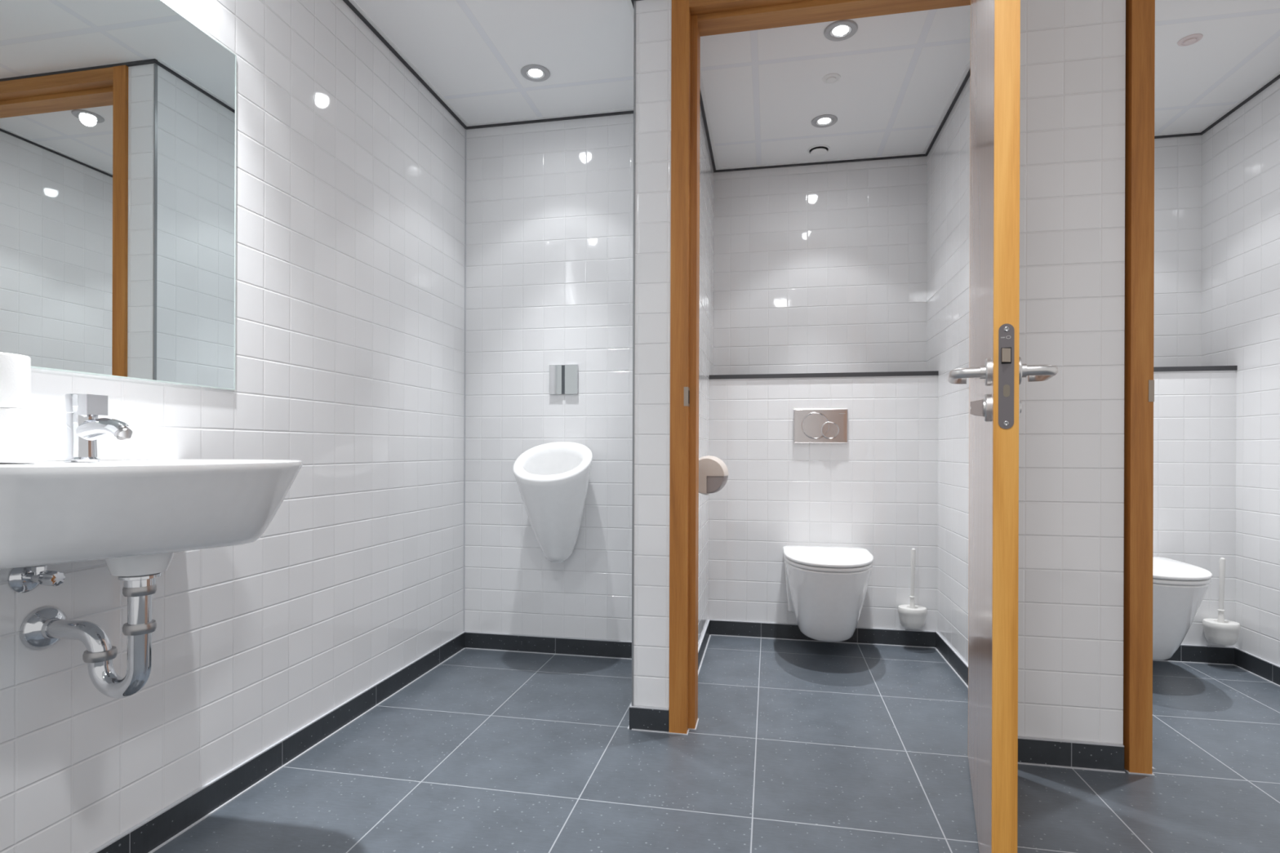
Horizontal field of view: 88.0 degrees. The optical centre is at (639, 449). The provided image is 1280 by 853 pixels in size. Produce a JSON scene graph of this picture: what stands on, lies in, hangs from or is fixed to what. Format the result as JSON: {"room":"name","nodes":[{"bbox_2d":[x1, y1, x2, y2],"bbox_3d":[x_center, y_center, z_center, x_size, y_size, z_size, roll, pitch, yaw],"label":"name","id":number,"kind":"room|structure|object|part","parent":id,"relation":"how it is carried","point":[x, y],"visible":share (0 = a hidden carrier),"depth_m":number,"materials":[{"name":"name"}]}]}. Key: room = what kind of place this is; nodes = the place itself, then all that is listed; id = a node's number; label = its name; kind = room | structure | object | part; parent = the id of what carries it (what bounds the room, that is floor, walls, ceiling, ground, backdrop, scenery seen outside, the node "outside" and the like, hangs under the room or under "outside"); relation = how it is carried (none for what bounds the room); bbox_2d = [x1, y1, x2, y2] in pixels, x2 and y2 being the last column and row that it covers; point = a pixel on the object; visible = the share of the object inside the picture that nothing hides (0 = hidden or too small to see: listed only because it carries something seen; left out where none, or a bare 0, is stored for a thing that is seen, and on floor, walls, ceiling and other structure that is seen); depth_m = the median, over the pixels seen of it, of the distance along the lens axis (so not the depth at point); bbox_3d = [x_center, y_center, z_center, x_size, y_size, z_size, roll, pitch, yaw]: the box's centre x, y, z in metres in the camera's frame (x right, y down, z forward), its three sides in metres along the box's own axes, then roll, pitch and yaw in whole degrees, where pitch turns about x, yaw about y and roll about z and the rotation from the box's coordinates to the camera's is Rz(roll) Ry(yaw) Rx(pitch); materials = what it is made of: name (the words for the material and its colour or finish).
{"room":"public restroom","nodes":[
{"label":"public restroom","id":0,"kind":"room"},
{"bbox_2d":[0,0,465,852],"bbox_3d":[-1.219,-0.289,1.289,0.100,2.420,5.260,0,0,11],"label":"wall","id":1,"kind":"structure","parent":0,"point":[350,172],"depth_m":1.97,"materials":[{"name":"white tile"}]},
{"bbox_2d":[8,564,65,592],"bbox_3d":[-1.135,0.240,1.257,0.078,0.065,0.058,0,0,11],"label":"valve","id":2,"kind":"object","parent":1,"relation":"attached to","point":[20,580],"visible":0.9,"depth_m":1.25,"materials":[{"name":"silver metal"}]},
{"bbox_3d":[-1.113,0.244,1.252,0.032,0.029,0.029,0,0,11],"label":"valve knob","id":3,"kind":"part","parent":2,"relation":"part of","materials":[{"name":"silver metal"}]},
{"bbox_2d":[0,0,236,390],"bbox_3d":[-1.165,-0.600,1.281,0.006,0.888,0.965,0,0,11],"label":"wall mirror","id":4,"kind":"object","parent":1,"relation":"attached to","point":[118,117],"visible":1,"depth_m":1.44,"materials":[{"name":"silver mirror"}]},
{"bbox_2d":[0,458,302,577],"bbox_3d":[-0.958,0.129,1.263,0.425,0.212,0.600,0,0,11],"label":"washbasin","id":5,"kind":"object","parent":1,"relation":"attached to","point":[132,515],"visible":0.98,"depth_m":1.10,"materials":[{"name":"white ceramic"}]},
{"bbox_2d":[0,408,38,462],"bbox_3d":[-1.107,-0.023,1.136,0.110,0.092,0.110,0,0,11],"label":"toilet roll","id":6,"kind":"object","parent":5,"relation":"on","point":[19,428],"visible":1,"depth_m":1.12,"materials":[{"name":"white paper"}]},
{"bbox_2d":[0,351,31,408],"bbox_3d":[-1.111,-0.116,1.127,0.110,0.092,0.110,0,0,11],"label":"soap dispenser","id":7,"kind":"object","parent":6,"relation":"on","point":[15,369],"visible":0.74,"depth_m":1.12,"materials":[{"name":"white plastic"}]},
{"bbox_2d":[19,573,161,698],"bbox_3d":[-1.041,0.354,1.271,0.260,0.237,0.083,0,0,11],"label":"trap","id":8,"kind":"object","parent":5,"relation":"attached to","point":[44,627],"visible":0.99,"depth_m":1.25,"materials":[{"name":"silver metal"}]},
{"bbox_2d":[63,393,132,462],"bbox_3d":[-1.050,-0.041,1.286,0.137,0.132,0.056,0,0,11],"label":"faucet","id":9,"kind":"object","parent":5,"relation":"on","point":[84,426],"visible":1,"depth_m":1.27,"materials":[{"name":"silver metal"}]},
{"bbox_3d":[-1.084,-0.087,1.293,0.062,0.040,0.052,0,0,11],"label":"lever handle","id":10,"kind":"part","parent":9,"relation":"part of","materials":[{"name":"silver metal"}]},
{"bbox_3d":[-1.040,-0.037,1.284,0.110,0.049,0.042,0,0,11],"label":"spout","id":11,"kind":"part","parent":9,"relation":"part of","materials":[{"name":"silver metal"}]},
{"bbox_2d":[90,631,465,852],"bbox_3d":[-1.233,0.883,0.938,0.015,0.076,4.368,0,0,11],"label":"baseboard","id":12,"kind":"structure","parent":1,"relation":"attached to","point":[155,832],"depth_m":1.85,"materials":[{"name":"tile"}]},
{"bbox_2d":[348,0,382,32],"bbox_3d":[-1.282,-1.498,0.584,0.016,0.003,3.650,0,0,11],"label":"trim","id":13,"kind":"structure","parent":1,"relation":"attached to","point":[353,2],"depth_m":2.29,"materials":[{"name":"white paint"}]},
{"bbox_2d":[464,113,633,641],"bbox_3d":[-0.339,-0.286,3.040,0.951,2.420,0.100,0,0,11],"label":"wall","id":14,"kind":"structure","parent":0,"point":[549,205],"depth_m":3.00,"materials":[{"name":"white tile"}]},
{"bbox_2d":[463,128,466,631],"bbox_3d":[-0.814,-0.320,3.081,0.004,2.335,0.004,0,0,11],"label":"trim","id":15,"kind":"structure","parent":14,"relation":"attached to","point":[465,129],"depth_m":3.08,"materials":[{"name":"plastic"}]},
{"bbox_2d":[342,0,640,129],"bbox_3d":[0.581,-1.488,0.584,3.695,0.010,4.368,0,0,11],"label":"trim","id":16,"kind":"structure","parent":14,"relation":"attached to","point":[348,2],"depth_m":2.90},
{"bbox_2d":[464,631,631,729],"bbox_3d":[-0.419,0.886,2.634,0.942,0.076,0.727,0,0,11],"label":"baseboard","id":17,"kind":"structure","parent":14,"relation":"attached to","point":[600,648],"depth_m":2.99,"materials":[{"name":"tile"}]},
{"bbox_2d":[512,441,592,563],"bbox_3d":[-0.374,0.232,2.841,0.340,0.531,0.300,0,0,11],"label":"urinal","id":18,"kind":"object","parent":14,"relation":"attached to","point":[553,478],"visible":1,"depth_m":2.80,"materials":[{"name":"white ceramic"}]},
{"bbox_2d":[549,364,577,394],"bbox_3d":[-0.344,-0.314,2.983,0.132,0.132,0.012,0,0,11],"label":"flush plate","id":19,"kind":"object","parent":14,"relation":"attached to","point":[563,379],"visible":1,"depth_m":2.98,"materials":[{"name":"silver metal"}]},
{"bbox_3d":[-0.380,-0.314,2.991,0.058,0.132,0.012,0,0,11],"label":"chrome panel","id":20,"kind":"part","parent":19,"relation":"part of","materials":[{"name":"silver metal"}]},
{"bbox_3d":[-0.308,-0.314,2.976,0.058,0.132,0.012,0,0,11],"label":"chrome panel","id":21,"kind":"part","parent":19,"relation":"part of","materials":[{"name":"silver metal"}]},
{"bbox_2d":[633,0,714,730],"bbox_3d":[0.195,-0.284,2.922,0.144,2.420,1.510,0,0,11],"label":"wall partition","id":22,"kind":"structure","parent":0,"point":[653,17],"depth_m":2.19,"materials":[{"name":"white tile"}]},
{"bbox_2d":[631,0,635,706],"bbox_3d":[-0.020,-0.280,2.198,0.006,2.410,0.011,0,0,11],"label":"trim","id":23,"kind":"structure","parent":22,"relation":"attached to","point":[634,20],"depth_m":2.19,"materials":[{"name":"grey metal"}]},
{"bbox_2d":[631,706,669,733],"bbox_3d":[0.034,0.887,2.176,0.122,0.076,0.015,0,0,11],"label":"baseboard","id":24,"kind":"structure","parent":22,"relation":"attached to","point":[651,719],"depth_m":2.17,"materials":[{"name":"tile"}]},
{"bbox_2d":[698,455,728,494],"bbox_3d":[0.256,0.098,2.488,0.147,0.147,0.122,0,0,11],"label":"toilet paper holder","id":25,"kind":"object","parent":22,"relation":"attached to","point":[713,473],"visible":0.73,"depth_m":2.43,"materials":[{"name":"white plastic"}]},
{"bbox_2d":[667,0,1058,852],"bbox_3d":[0.533,-0.278,1.702,1.036,2.410,0.995,0,0,11],"label":"door","id":26,"kind":"structure","parent":22,"relation":"in","point":[995,371],"depth_m":1.59,"materials":[{"name":"light grey laminate"},{"name":"honey oak"},{"name":"stainless steel"}]},
{"bbox_3d":[0.618,-0.278,2.125,1.032,2.410,0.132,0,0,11],"label":"frame","id":27,"kind":"part","parent":26,"relation":"part of","materials":[{"name":"brown wood"}]},
{"bbox_3d":[0.153,-0.172,2.168,0.015,0.062,0.039,0,0,11],"label":"strike plate","id":28,"kind":"part","parent":26,"relation":"part of","materials":[{"name":"metal"}]},
{"bbox_3d":[0.650,-0.146,1.319,0.066,0.025,0.147,0,0,24],"label":"lever handle","id":29,"kind":"part","parent":26,"relation":"part of","materials":[{"name":"silver metal"}]},
{"bbox_3d":[0.828,-0.256,1.576,0.040,2.343,0.836,0,0,24],"label":"panel","id":30,"kind":"part","parent":26,"relation":"part of","materials":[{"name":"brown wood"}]},
{"bbox_3d":[0.654,-0.130,1.182,0.025,0.188,0.001,0,0,24],"label":"lock plate","id":31,"kind":"part","parent":26,"relation":"part of","materials":[{"name":"silver metal"}]},
{"bbox_3d":[0.758,-0.145,1.272,0.066,0.025,0.147,0,0,24],"label":"lever handle","id":32,"kind":"part","parent":26,"relation":"part of","materials":[{"name":"silver metal"}]},
{"bbox_2d":[152,635,1279,852],"bbox_3d":[0.639,0.977,0.924,3.895,0.100,5.260,0,0,11],"label":"floor","id":33,"kind":"structure","parent":0,"point":[796,746],"depth_m":1.89,"materials":[{"name":"grey tile"}]},
{"bbox_2d":[354,0,1279,168],"bbox_3d":[0.648,-1.533,0.924,3.895,0.080,5.260,0,0,11],"label":"ceiling","id":34,"kind":"structure","parent":0,"point":[764,89],"depth_m":2.58,"materials":[{"name":"white paint"}]},
{"bbox_2d":[520,64,550,81],"bbox_3d":[-0.415,-1.493,2.632,0.115,0.006,0.115,0,0,11],"label":"recessed light","id":35,"kind":"object","parent":34,"relation":"in","point":[535,73],"visible":1,"depth_m":2.63,"materials":[{"name":"white metal"}]},
{"bbox_2d":[807,144,830,155],"bbox_3d":[0.889,-1.481,3.296,0.108,0.022,0.108,0,0,11],"label":"ceiling vent","id":36,"kind":"object","parent":34,"relation":"in","point":[820,149],"visible":1,"depth_m":3.28,"materials":[{"name":"white paint"}]},
{"bbox_2d":[811,114,837,127],"bbox_3d":[0.837,-1.489,3.007,0.115,0.006,0.115,0,0,11],"label":"recessed light","id":37,"kind":"object","parent":34,"relation":"in","point":[825,120],"visible":1,"depth_m":3.00,"materials":[{"name":"white metal"}]},
{"bbox_2d":[822,73,840,84],"bbox_3d":[0.769,-1.486,2.664,0.072,0.012,0.072,0,0,11],"label":"ceiling sensor","id":38,"kind":"object","parent":34,"relation":"attached to","point":[829,78],"visible":1,"depth_m":2.65,"materials":[{"name":"white paint"}]},
{"bbox_2d":[823,19,857,40],"bbox_3d":[0.715,-1.489,2.358,0.115,0.006,0.115,0,0,11],"label":"recessed light","id":39,"kind":"object","parent":34,"relation":"in","point":[840,30],"visible":1,"depth_m":2.35,"materials":[{"name":"white metal"}]},
{"bbox_2d":[1177,33,1203,46],"bbox_3d":[1.998,-1.482,2.406,0.072,0.012,0.072,0,0,11],"label":"ceiling sensor","id":40,"kind":"object","parent":34,"relation":"attached to","point":[1188,40],"visible":1,"depth_m":2.40,"materials":[{"name":"white plastic"}]},
{"bbox_2d":[708,375,937,631],"bbox_3d":[0.893,0.290,3.330,1.073,1.277,0.240,0,0,11],"label":"wall","id":41,"kind":"structure","parent":0,"point":[876,491],"depth_m":3.21,"materials":[{"name":"white tile"}]},
{"bbox_2d":[793,408,848,443],"bbox_3d":[0.873,-0.113,3.202,0.252,0.166,0.019,0,0,11],"label":"flush plate","id":42,"kind":"object","parent":41,"relation":"attached to","point":[810,425],"visible":1,"depth_m":3.20,"materials":[{"name":"silver metal"}]},
{"bbox_2d":[782,545,873,641],"bbox_3d":[0.834,0.647,2.941,0.384,0.374,0.544,0,0,11],"label":"toilet","id":43,"kind":"object","parent":41,"relation":"attached to","point":[826,587],"visible":1,"depth_m":2.79,"materials":[{"name":"white ceramic"}]},
{"bbox_3d":[0.829,0.470,2.912,0.384,0.020,0.485,0,0,11],"label":"lid","id":44,"kind":"part","parent":43,"relation":"part of","materials":[{"name":"white plastic"}]},
{"bbox_3d":[0.828,0.489,2.907,0.380,0.018,0.465,0,0,11],"label":"seat","id":45,"kind":"part","parent":43,"relation":"part of","materials":[{"name":"white plastic"}]},
{"bbox_2d":[897,548,927,628],"bbox_3d":[1.263,0.642,3.074,0.126,0.366,0.118,0,0,11],"label":"toilet brush","id":46,"kind":"object","parent":41,"relation":"attached to","point":[912,615],"visible":1,"depth_m":3.04,"materials":[{"name":"white plastic"}]},
{"bbox_3d":[1.264,0.601,3.072,0.027,0.284,0.025,0,0,11],"label":"brush handle","id":47,"kind":"part","parent":46,"relation":"part of","materials":[{"name":"white plastic"}]},
{"bbox_2d":[713,135,1201,374],"bbox_3d":[1.523,-0.280,3.380,2.285,2.420,0.100,0,0,11],"label":"wall","id":48,"kind":"structure","parent":0,"point":[820,268],"depth_m":3.42,"materials":[{"name":"white tile"}]},
{"bbox_2d":[709,370,938,379],"bbox_3d":[0.895,-0.359,3.327,1.073,0.020,0.246,0,0,11],"label":"trim","id":49,"kind":"structure","parent":48,"relation":"attached to","point":[936,372],"depth_m":3.20,"materials":[{"name":"tile"}]},
{"bbox_2d":[1153,365,1237,371],"bbox_3d":[2.130,-0.355,3.085,0.980,0.020,0.246,0,0,11],"label":"trim","id":50,"kind":"structure","parent":48,"relation":"attached to","point":[1206,367],"depth_m":2.90,"materials":[{"name":"tile"}]},
{"bbox_2d":[926,0,1125,744],"bbox_3d":[1.423,-0.280,2.630,0.232,2.420,1.410,0,0,11],"label":"wall","id":51,"kind":"structure","parent":0,"point":[1082,43],"depth_m":1.94,"materials":[{"name":"white tile"}]},
{"bbox_2d":[697,619,968,688],"bbox_3d":[0.768,0.890,2.700,1.073,0.076,1.045,0,0,11],"label":"baseboard","id":52,"kind":"structure","parent":51,"relation":"attached to","point":[871,636],"depth_m":3.15,"materials":[{"name":"tile"}]},
{"bbox_2d":[699,58,970,172],"bbox_3d":[0.797,-1.491,2.809,1.049,0.003,1.278,0,0,11],"label":"trim","id":53,"kind":"structure","parent":51,"relation":"attached to","point":[968,66],"depth_m":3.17,"materials":[{"name":"black painted metal"}]},
{"bbox_2d":[1017,736,1124,773],"bbox_3d":[1.252,0.892,1.937,0.290,0.076,0.015,0,0,11],"label":"baseboard","id":54,"kind":"structure","parent":51,"relation":"attached to","point":[1091,756],"depth_m":1.94,"materials":[{"name":"tile"}]},
{"bbox_2d":[1153,644,1279,686],"bbox_3d":[2.003,0.894,2.457,0.980,0.076,1.045,0,0,11],"label":"baseboard","id":55,"kind":"structure","parent":51,"relation":"attached to","point":[1264,669],"depth_m":2.87,"materials":[{"name":"tile"}]},
{"bbox_2d":[1154,70,1279,138],"bbox_3d":[2.034,-1.483,2.573,0.980,0.010,1.290,0,0,11],"label":"trim","id":56,"kind":"structure","parent":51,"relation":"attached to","point":[1277,77],"depth_m":2.94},
{"bbox_2d":[1017,0,1037,737],"bbox_3d":[1.150,-0.281,2.017,0.068,2.420,0.100,0,0,11],"label":"wall","id":57,"kind":"structure","parent":0,"point":[1028,8],"depth_m":1.97,"materials":[{"name":"white tile"}]},
{"bbox_2d":[1152,370,1235,647],"bbox_3d":[2.128,0.294,3.088,0.980,1.277,0.240,0,0,11],"label":"wall","id":58,"kind":"structure","parent":0,"point":[1194,412],"depth_m":2.90,"materials":[{"name":"white tile"}]},
{"bbox_2d":[1152,556,1212,660],"bbox_3d":[2.049,0.651,2.703,0.384,0.374,0.544,0,0,11],"label":"toilet","id":59,"kind":"object","parent":58,"relation":"attached to","point":[1180,588],"visible":0.48,"depth_m":2.50,"materials":[{"name":"white ceramic"}]},
{"bbox_3d":[2.042,0.493,2.669,0.380,0.018,0.465,0,0,11],"label":"seat","id":60,"kind":"part","parent":59,"relation":"part of","materials":[{"name":"white plastic"}]},
{"bbox_3d":[2.043,0.474,2.674,0.384,0.020,0.485,0,0,11],"label":"lid","id":61,"kind":"part","parent":59,"relation":"part of","materials":[{"name":"white plastic"}]},
{"bbox_2d":[1202,557,1240,644],"bbox_3d":[2.485,0.647,2.834,0.126,0.366,0.118,0,0,11],"label":"toilet brush","id":62,"kind":"object","parent":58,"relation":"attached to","point":[1220,631],"visible":1,"depth_m":2.82,"materials":[{"name":"white plastic"}]},
{"bbox_3d":[2.486,0.606,2.832,0.027,0.284,0.025,0,0,11],"label":"brush handle","id":63,"kind":"part","parent":62,"relation":"part of","materials":[{"name":"white plastic"}]},
{"bbox_2d":[1200,78,1279,666],"bbox_3d":[2.557,-0.276,2.459,0.100,2.420,1.510,0,0,11],"label":"wall","id":64,"kind":"structure","parent":0,"point":[1240,317],"depth_m":2.79,"materials":[{"name":"white tile"}]},
{"bbox_3d":[2.613,-0.276,1.729,0.340,2.420,0.100,0,0,11],"label":"wall","id":65,"kind":"structure","parent":0,"visible":0},
{"bbox_2d":[1123,0,1155,775],"bbox_3d":[1.932,-0.273,1.865,1.048,2.410,0.136,0,0,11],"label":"door frame","id":66,"kind":"structure","parent":65,"relation":"in","point":[1139,381],"depth_m":1.90,"materials":[{"name":"brown wood"}]},
{"bbox_3d":[1.464,-0.167,1.910,0.015,0.062,0.039,0,0,11],"label":"strike plate","id":67,"kind":"part","parent":66,"relation":"part of","materials":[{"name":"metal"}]}
]}

